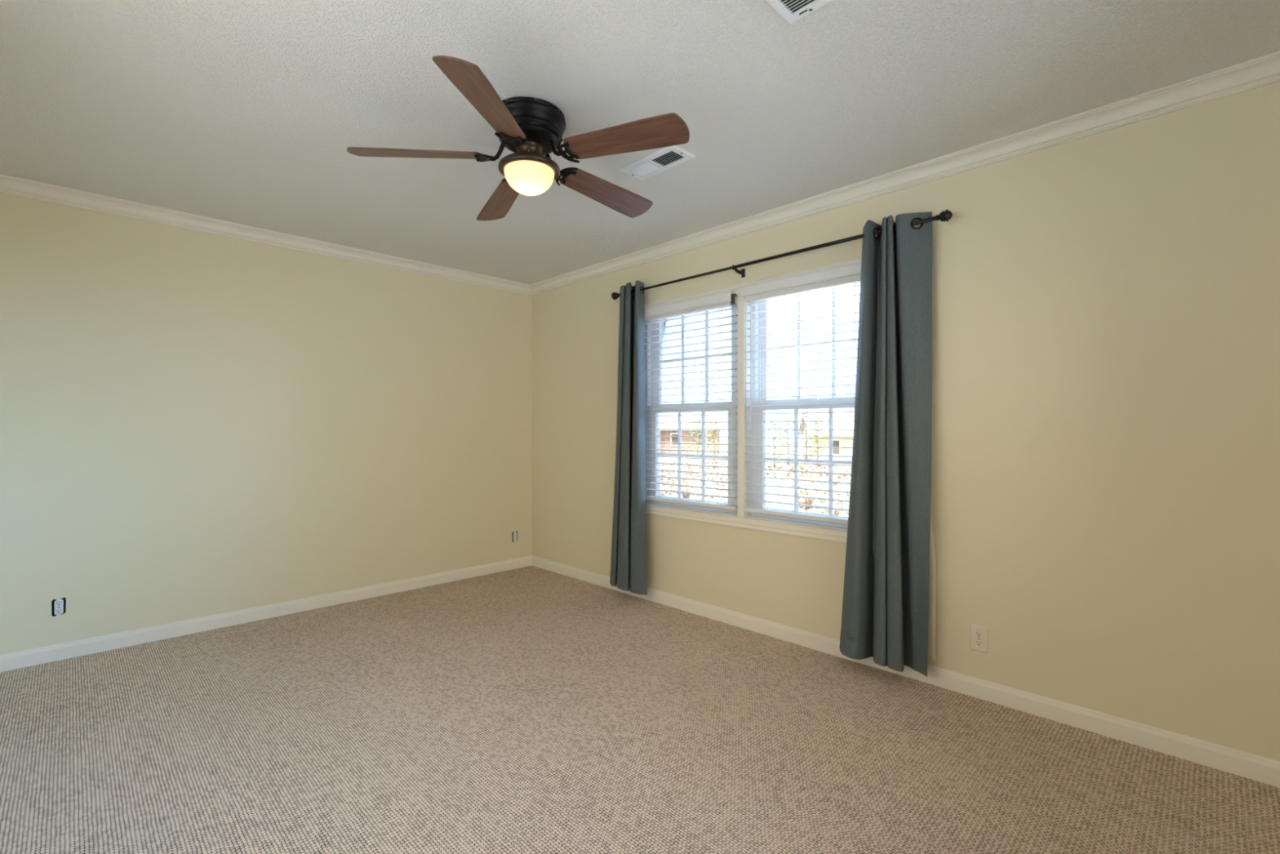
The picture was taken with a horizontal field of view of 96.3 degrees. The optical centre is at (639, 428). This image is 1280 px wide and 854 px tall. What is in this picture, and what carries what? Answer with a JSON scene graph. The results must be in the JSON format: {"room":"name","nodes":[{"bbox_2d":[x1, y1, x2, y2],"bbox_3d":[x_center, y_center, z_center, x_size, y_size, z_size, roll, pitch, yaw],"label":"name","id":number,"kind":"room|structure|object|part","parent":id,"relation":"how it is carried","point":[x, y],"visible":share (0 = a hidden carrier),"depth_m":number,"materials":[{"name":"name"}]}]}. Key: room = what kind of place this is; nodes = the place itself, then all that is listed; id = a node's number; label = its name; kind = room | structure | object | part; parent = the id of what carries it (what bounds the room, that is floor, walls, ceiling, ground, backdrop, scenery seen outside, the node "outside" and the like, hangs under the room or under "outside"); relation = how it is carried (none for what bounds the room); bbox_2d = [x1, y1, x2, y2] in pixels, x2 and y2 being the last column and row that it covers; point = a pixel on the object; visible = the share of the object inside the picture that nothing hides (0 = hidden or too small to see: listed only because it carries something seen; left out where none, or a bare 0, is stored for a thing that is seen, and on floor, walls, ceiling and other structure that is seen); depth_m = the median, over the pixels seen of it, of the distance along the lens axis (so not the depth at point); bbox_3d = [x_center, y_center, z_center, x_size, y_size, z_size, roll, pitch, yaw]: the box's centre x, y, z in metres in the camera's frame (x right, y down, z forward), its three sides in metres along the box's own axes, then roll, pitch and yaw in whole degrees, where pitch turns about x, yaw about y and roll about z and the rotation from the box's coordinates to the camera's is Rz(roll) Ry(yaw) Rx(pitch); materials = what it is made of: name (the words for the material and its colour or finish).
{"room":"empty bedroom","nodes":[
{"label":"empty bedroom","id":0,"kind":"room"},
{"bbox_2d":[0,192,532,654],"bbox_3d":[-2.138,-0.018,3.923,3.524,2.425,0.150,0,0,-45],"label":"wall","id":1,"kind":"structure","parent":0,"point":[194,424],"depth_m":3.47,"materials":[{"name":"beige paint"}]},
{"bbox_2d":[51,597,66,616],"bbox_3d":[-2.997,0.923,2.956,0.052,0.094,0.008,0,0,-45],"label":"wall outlet","id":2,"kind":"object","parent":1,"relation":"attached to","point":[58,605],"visible":1,"depth_m":2.95,"materials":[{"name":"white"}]},
{"bbox_2d":[54,608,63,613],"bbox_3d":[-2.995,0.943,2.955,0.034,0.025,0.003,0,0,-45],"label":"socket","id":3,"kind":"object","parent":2,"relation":"attached to","point":[57,611],"depth_m":2.95,"materials":[{"name":"white plastic"}]},
{"bbox_2d":[54,600,63,606],"bbox_3d":[-2.995,0.903,2.955,0.034,0.025,0.003,0,0,-45],"label":"socket","id":4,"kind":"object","parent":2,"relation":"attached to","point":[57,603],"depth_m":2.95,"materials":[{"name":"white plastic"}]},
{"bbox_2d":[54,600,63,614],"bbox_3d":[-2.998,0.923,2.957,0.033,0.070,0.005,0,0,-45],"label":"receptacle","id":5,"kind":"object","parent":2,"relation":"attached to","point":[59,604],"depth_m":2.95,"materials":[{"name":"white plastic"}]},
{"bbox_2d":[0,173,532,295],"bbox_3d":[-2.061,-1.194,3.846,3.223,0.072,0.066,0,0,-45],"label":"crown molding","id":6,"kind":"structure","parent":1,"relation":"attached to","point":[9,184],"depth_m":3.45,"materials":[{"name":"white paint"}]},
{"bbox_2d":[0,555,532,671],"bbox_3d":[-2.080,1.153,3.865,3.223,0.082,0.014,0,0,-45],"label":"baseboard","id":7,"kind":"structure","parent":1,"relation":"attached to","point":[37,655],"depth_m":3.46,"materials":[{"name":"white paint"}]},
{"bbox_2d":[511,530,517,542],"bbox_3d":[-1.063,0.924,4.880,0.052,0.094,0.008,0,0,-45],"label":"wall outlet","id":8,"kind":"object","parent":1,"relation":"attached to","point":[514,535],"visible":1,"depth_m":4.88,"materials":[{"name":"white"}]},
{"bbox_2d":[0,565,1279,853],"bbox_3d":[-0.436,1.255,2.214,3.524,0.120,4.974,0,0,-45],"label":"floor","id":9,"kind":"structure","parent":0,"point":[530,709],"depth_m":2.10,"materials":[{"name":"carpet"}]},
{"bbox_2d":[0,0,1279,284],"bbox_3d":[-0.436,-1.305,2.214,3.524,0.150,4.974,0,0,-45],"label":"ceiling","id":10,"kind":"structure","parent":0,"point":[249,113],"depth_m":2.09,"materials":[{"name":"white paint"}]},
{"bbox_2d":[346,55,689,220],"bbox_3d":[-0.404,-1.077,2.299,1.235,0.305,1.280,0,0,-45],"label":"ceiling fan","id":11,"kind":"object","parent":10,"relation":"hanging from","point":[531,128],"visible":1,"depth_m":2.15,"materials":[{"name":"brown wood"}]},
{"bbox_3d":[-0.851,-1.047,2.188,0.493,0.007,0.143,-3,15,-10],"label":"fan blade","id":12,"kind":"part","parent":11,"relation":"part of","materials":[{"name":"brown wood"}]},
{"bbox_3d":[-0.494,-1.047,1.844,0.143,0.007,0.493,15,5,7],"label":"fan blade","id":13,"kind":"part","parent":11,"relation":"part of","materials":[{"name":"brown wood"}]},
{"bbox_3d":[-0.634,-1.047,2.633,0.143,0.007,0.493,-17,5,-28],"label":"fan blade","id":14,"kind":"part","parent":11,"relation":"part of","materials":[{"name":"brown wood"}]},
{"bbox_3d":[-0.436,-0.968,2.261,0.196,0.086,0.196,0,0,-45],"label":"lamp shade","id":15,"kind":"part","parent":11,"relation":"part of","materials":[{"name":"white glass"}]},
{"bbox_3d":[-0.144,-1.047,2.564,0.143,0.007,0.493,-20,-17,41],"label":"fan blade","id":16,"kind":"part","parent":11,"relation":"part of","materials":[{"name":"brown wood"}]},
{"bbox_3d":[-0.058,-1.047,2.077,0.493,0.007,0.143,3,-14,26],"label":"fan blade","id":17,"kind":"part","parent":11,"relation":"part of","materials":[{"name":"brown wood"}]},
{"bbox_2d":[619,145,695,180],"bbox_3d":[0.075,-1.219,2.657,0.153,0.022,0.340,0,0,-45],"label":"ceiling vent","id":18,"kind":"object","parent":10,"relation":"in","point":[665,158],"visible":0.98,"depth_m":2.65,"materials":[{"name":"white metal"}]},
{"bbox_2d":[765,0,832,23],"bbox_3d":[0.388,-1.224,1.564,0.341,0.012,0.154,0,0,-45],"label":"ceiling vent","id":19,"kind":"object","parent":10,"relation":"in","point":[792,11],"visible":1,"depth_m":1.67,"materials":[{"name":"white metal"}]},
{"bbox_2d":[532,81,1279,760],"bbox_3d":[0.759,-0.018,3.404,0.150,2.425,4.674,0,0,-45],"label":"wall","id":20,"kind":"structure","parent":0,"point":[1105,482],"depth_m":2.31,"materials":[{"name":"beige paint"}]},
{"bbox_2d":[644,295,737,516],"bbox_3d":[0.346,-0.135,3.818,0.147,1.338,0.853,0,0,-45],"label":"window","id":21,"kind":"structure","parent":20,"relation":"in","point":[731,425],"depth_m":3.88,"materials":[{"name":"white plastic"}]},
{"bbox_3d":[0.348,0.183,3.823,0.001,0.588,0.630,0,0,-45],"label":"pane","id":22,"kind":"part","parent":21,"relation":"part of","materials":[{"name":"clear glass"}]},
{"bbox_3d":[0.373,-0.469,3.848,0.001,0.611,0.630,0,0,-45],"label":"pane","id":23,"kind":"part","parent":21,"relation":"part of","materials":[{"name":"clear glass"}]},
{"bbox_3d":[0.343,0.172,3.815,0.034,0.678,0.789,0,0,-45],"label":"sash","id":24,"kind":"part","parent":21,"relation":"part of","materials":[{"name":"white plastic"}]},
{"bbox_3d":[0.367,-0.455,3.840,0.030,0.663,0.789,0,0,-45],"label":"sash","id":25,"kind":"part","parent":21,"relation":"part of","materials":[{"name":"clear glass"}]},
{"bbox_2d":[644,257,862,542],"bbox_3d":[0.645,-0.135,3.503,0.167,1.466,1.851,0,0,-45],"label":"window","id":26,"kind":"structure","parent":20,"relation":"in","point":[756,402],"depth_m":3.42,"materials":[{"name":"white plastic"}]},
{"bbox_2d":[644,290,737,510],"bbox_3d":[0.270,-0.166,3.776,0.086,1.321,0.887,0,0,-45],"label":"window blind","id":27,"kind":"object","parent":26,"relation":"attached to","point":[717,301],"visible":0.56,"depth_m":3.71,"materials":[{"name":"white plastic"}]},
{"bbox_3d":[0.092,-0.139,3.974,0.056,1.223,0.010,0,0,-45],"label":"ladder cord","id":28,"kind":"part","parent":27,"relation":"part of","materials":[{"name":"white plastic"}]},
{"bbox_3d":[0.293,-0.139,3.771,0.056,1.223,0.010,0,0,-45],"label":"ladder cord","id":29,"kind":"part","parent":27,"relation":"part of","materials":[{"name":"white fabric"}]},
{"bbox_3d":[0.296,0.484,3.768,0.052,0.022,0.839,0,0,-45],"label":"rail","id":30,"kind":"part","parent":27,"relation":"part of","materials":[{"name":"white plastic"}]},
{"bbox_3d":[0.494,-0.139,3.569,0.056,1.223,0.010,0,0,-45],"label":"ladder cord","id":31,"kind":"part","parent":27,"relation":"part of","materials":[{"name":"white fabric"}]},
{"bbox_2d":[737,260,861,524],"bbox_3d":[0.906,-0.172,3.137,0.086,1.334,0.832,0,0,-45],"label":"window blind","id":32,"kind":"object","parent":26,"relation":"attached to","point":[850,273],"visible":0.7,"depth_m":3.15,"materials":[{"name":"white plastic"}]},
{"bbox_3d":[0.726,-0.139,3.336,0.056,1.223,0.010,0,0,-45],"label":"ladder cord","id":33,"kind":"part","parent":32,"relation":"part of","materials":[{"name":"white fabric"}]},
{"bbox_3d":[0.922,0.484,3.139,0.052,0.022,0.804,0,0,-45],"label":"rail","id":34,"kind":"part","parent":32,"relation":"part of","materials":[{"name":"white plastic"}]},
{"bbox_3d":[0.919,-0.139,3.142,0.056,1.223,0.010,0,0,-45],"label":"ladder cord","id":35,"kind":"part","parent":32,"relation":"part of","materials":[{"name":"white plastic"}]},
{"bbox_3d":[0.969,0.172,3.186,0.034,0.678,0.754,0,0,-45],"label":"sash","id":36,"kind":"part","parent":26,"relation":"part of","materials":[{"name":"white plastic"}]},
{"bbox_3d":[0.994,-0.455,3.211,0.030,0.663,0.754,0,0,-45],"label":"sash","id":37,"kind":"part","parent":26,"relation":"part of","materials":[{"name":"clear glass"}]},
{"bbox_2d":[611,208,952,299],"bbox_3d":[0.616,-0.939,3.359,0.116,0.071,2.244,0,0,-45],"label":"curtain rod","id":38,"kind":"object","parent":20,"relation":"attached to","point":[945,215],"visible":0.78,"depth_m":3.10,"materials":[{"name":"black metal"}]},
{"bbox_2d":[609,280,647,594],"bbox_3d":[-0.092,0.066,4.015,0.112,2.131,0.411,0,0,-36],"label":"curtain","id":39,"kind":"object","parent":38,"relation":"hanging from","point":[628,561],"visible":0.99,"depth_m":3.94,"materials":[{"name":"grey fabric"}]},
{"bbox_2d":[839,212,935,676],"bbox_3d":[1.157,0.068,2.752,0.450,2.126,0.148,0,0,41],"label":"curtain","id":40,"kind":"object","parent":38,"relation":"hanging from","point":[888,613],"visible":0.99,"depth_m":2.69,"materials":[{"name":"grey fabric"}]},
{"bbox_2d":[529,51,1279,295],"bbox_3d":[0.682,-1.194,3.327,0.066,0.072,4.673,0,0,-45],"label":"crown molding","id":41,"kind":"structure","parent":20,"relation":"attached to","point":[1264,70],"depth_m":2.50,"materials":[{"name":"white paint"}]},
{"bbox_2d":[531,555,1279,787],"bbox_3d":[0.701,1.153,3.346,0.014,0.082,4.673,0,0,-45],"label":"baseboard","id":42,"kind":"structure","parent":20,"relation":"attached to","point":[1239,762],"depth_m":2.43,"materials":[{"name":"white paint"}]},
{"bbox_2d":[970,623,987,653],"bbox_3d":[1.503,0.933,2.543,0.008,0.114,0.070,0,0,-45],"label":"wall outlet","id":43,"kind":"object","parent":20,"relation":"attached to","point":[979,633],"visible":1,"depth_m":2.54,"materials":[{"name":"beige plastic"}]},
{"bbox_2d":[974,639,982,646],"bbox_3d":[1.502,0.953,2.541,0.003,0.025,0.034,0,0,-45],"label":"socket","id":44,"kind":"object","parent":43,"relation":"attached to","point":[978,642],"depth_m":2.54,"materials":[{"name":"beige plastic"}]},
{"bbox_2d":[974,631,982,637],"bbox_3d":[1.502,0.913,2.541,0.003,0.025,0.034,0,0,-45],"label":"socket","id":45,"kind":"object","parent":43,"relation":"attached to","point":[977,633],"depth_m":2.54,"materials":[{"name":"beige plastic"}]},
{"label":"outside","id":46,"kind":"structure","parent":0,"visible":0},
{"bbox_2d":[660,441,852,516],"bbox_3d":[-10.356,3.595,102.556,250.000,3.858,280.000,0,0,-45],"label":"ground","id":47,"kind":"structure","parent":46,"point":[663,460],"depth_m":23.99,"materials":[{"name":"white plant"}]},
{"bbox_2d":[671,481,700,498],"bbox_3d":[1.208,1.670,15.062,0.630,0.543,0.758,0,0,-45],"label":"dry shrub","id":48,"kind":"object","parent":47,"relation":"on","point":[684,495],"visible":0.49,"depth_m":15.00,"materials":[{"name":"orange plant"}]},
{"bbox_2d":[659,411,724,454],"bbox_3d":[3.238,0.391,58.000,9.300,5.380,7.800,0,0,-2],"label":"house","id":49,"kind":"structure","parent":47,"relation":"on","point":[684,418],"depth_m":54.58,"materials":[{"name":"brick"}]},
{"bbox_3d":[3.355,1.081,54.446,0.740,1.040,0.009,0,0,-2],"label":"pane","id":50,"kind":"part","parent":49,"relation":"part of","materials":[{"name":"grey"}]},
{"bbox_3d":[5.904,1.081,54.530,0.740,1.040,0.009,0,0,-2],"label":"pane","id":51,"kind":"part","parent":49,"relation":"part of","materials":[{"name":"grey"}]},
{"bbox_2d":[682,418,711,454],"bbox_3d":[4.411,0.878,44.044,2.324,3.240,2.320,0,0,-45],"label":"tree","id":52,"kind":"object","parent":47,"relation":"on","point":[691,424],"visible":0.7,"depth_m":43.98,"materials":[{"name":"green plant"}]},
{"bbox_2d":[693,421,728,462],"bbox_3d":[4.648,0.985,36.059,2.580,2.830,2.496,0,0,-45],"label":"tree","id":53,"kind":"object","parent":47,"relation":"on","point":[708,432],"visible":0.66,"depth_m":35.98,"materials":[{"name":"green plant"}]},
{"bbox_2d":[715,415,728,447],"bbox_3d":[8.195,0.800,51.980,2.734,3.819,2.787,0,0,-45],"label":"tree","id":54,"kind":"object","parent":47,"relation":"on","point":[727,415],"visible":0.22,"depth_m":51.92,"materials":[{"name":"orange plant"}]},
{"bbox_2d":[660,460,851,516],"bbox_3d":[2.094,2.004,23.490,16.459,0.618,27.001,0,0,23],"label":"leaf litter","id":55,"kind":"object","parent":47,"relation":"on","point":[802,468],"visible":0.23,"depth_m":21.78,"materials":[{"name":"orange plant"}]},
{"bbox_2d":[765,416,790,468],"bbox_3d":[6.997,0.858,30.031,1.687,2.926,1.576,0,0,-45],"label":"tree","id":56,"kind":"object","parent":47,"relation":"on","point":[774,417],"visible":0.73,"depth_m":29.97,"materials":[{"name":"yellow plant"}]},
{"bbox_2d":[765,475,794,510],"bbox_3d":[3.105,1.752,15.039,1.972,0.364,16.267,0,0,11],"label":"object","id":57,"kind":"object","parent":47,"relation":"on","point":[768,481],"visible":0.17,"depth_m":14.81,"materials":[{"name":"grey concrete"}]},
{"bbox_2d":[774,416,803,465],"bbox_3d":[8.866,0.850,33.977,1.745,3.132,1.834,0,0,-45],"label":"tree","id":58,"kind":"object","parent":47,"relation":"on","point":[784,417],"visible":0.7,"depth_m":33.97,"materials":[{"name":"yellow plant"}]},
{"bbox_2d":[791,413,819,458],"bbox_3d":[11.540,0.678,39.890,2.199,3.643,2.202,0,0,11],"label":"tree","id":59,"kind":"object","parent":47,"relation":"on","point":[804,431],"visible":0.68,"depth_m":39.98,"materials":[{"name":"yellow plant"}]},
{"bbox_2d":[793,486,823,509],"bbox_3d":[3.789,1.621,13.063,0.775,0.555,0.615,0,0,-45],"label":"dry shrub","id":60,"kind":"object","parent":47,"relation":"on","point":[810,501],"visible":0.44,"depth_m":13.02,"materials":[{"name":"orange plant"}]},
{"bbox_2d":[803,417,828,466],"bbox_3d":[9.912,0.899,32.009,1.509,2.933,1.568,0,0,-45],"label":"tree","id":61,"kind":"object","parent":47,"relation":"on","point":[817,419],"visible":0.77,"depth_m":31.96,"materials":[{"name":"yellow plant"}]},
{"bbox_2d":[798,408,854,460],"bbox_3d":[17.591,0.751,46.000,8.800,4.780,6.800,0,0,10],"label":"house","id":62,"kind":"structure","parent":47,"relation":"on","point":[840,415],"depth_m":43.80,"materials":[{"name":"beige"}]},
{"bbox_3d":[14.716,1.441,43.386,0.740,1.040,0.009,0,0,10],"label":"pane","id":63,"kind":"part","parent":62,"relation":"part of","materials":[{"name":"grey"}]},
{"bbox_2d":[817,500,848,515],"bbox_3d":[3.732,1.629,11.035,0.591,0.506,0.697,0,0,7],"label":"dry shrub","id":64,"kind":"object","parent":47,"relation":"on","point":[826,512],"visible":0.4,"depth_m":10.96,"materials":[{"name":"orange plant"}]}
]}

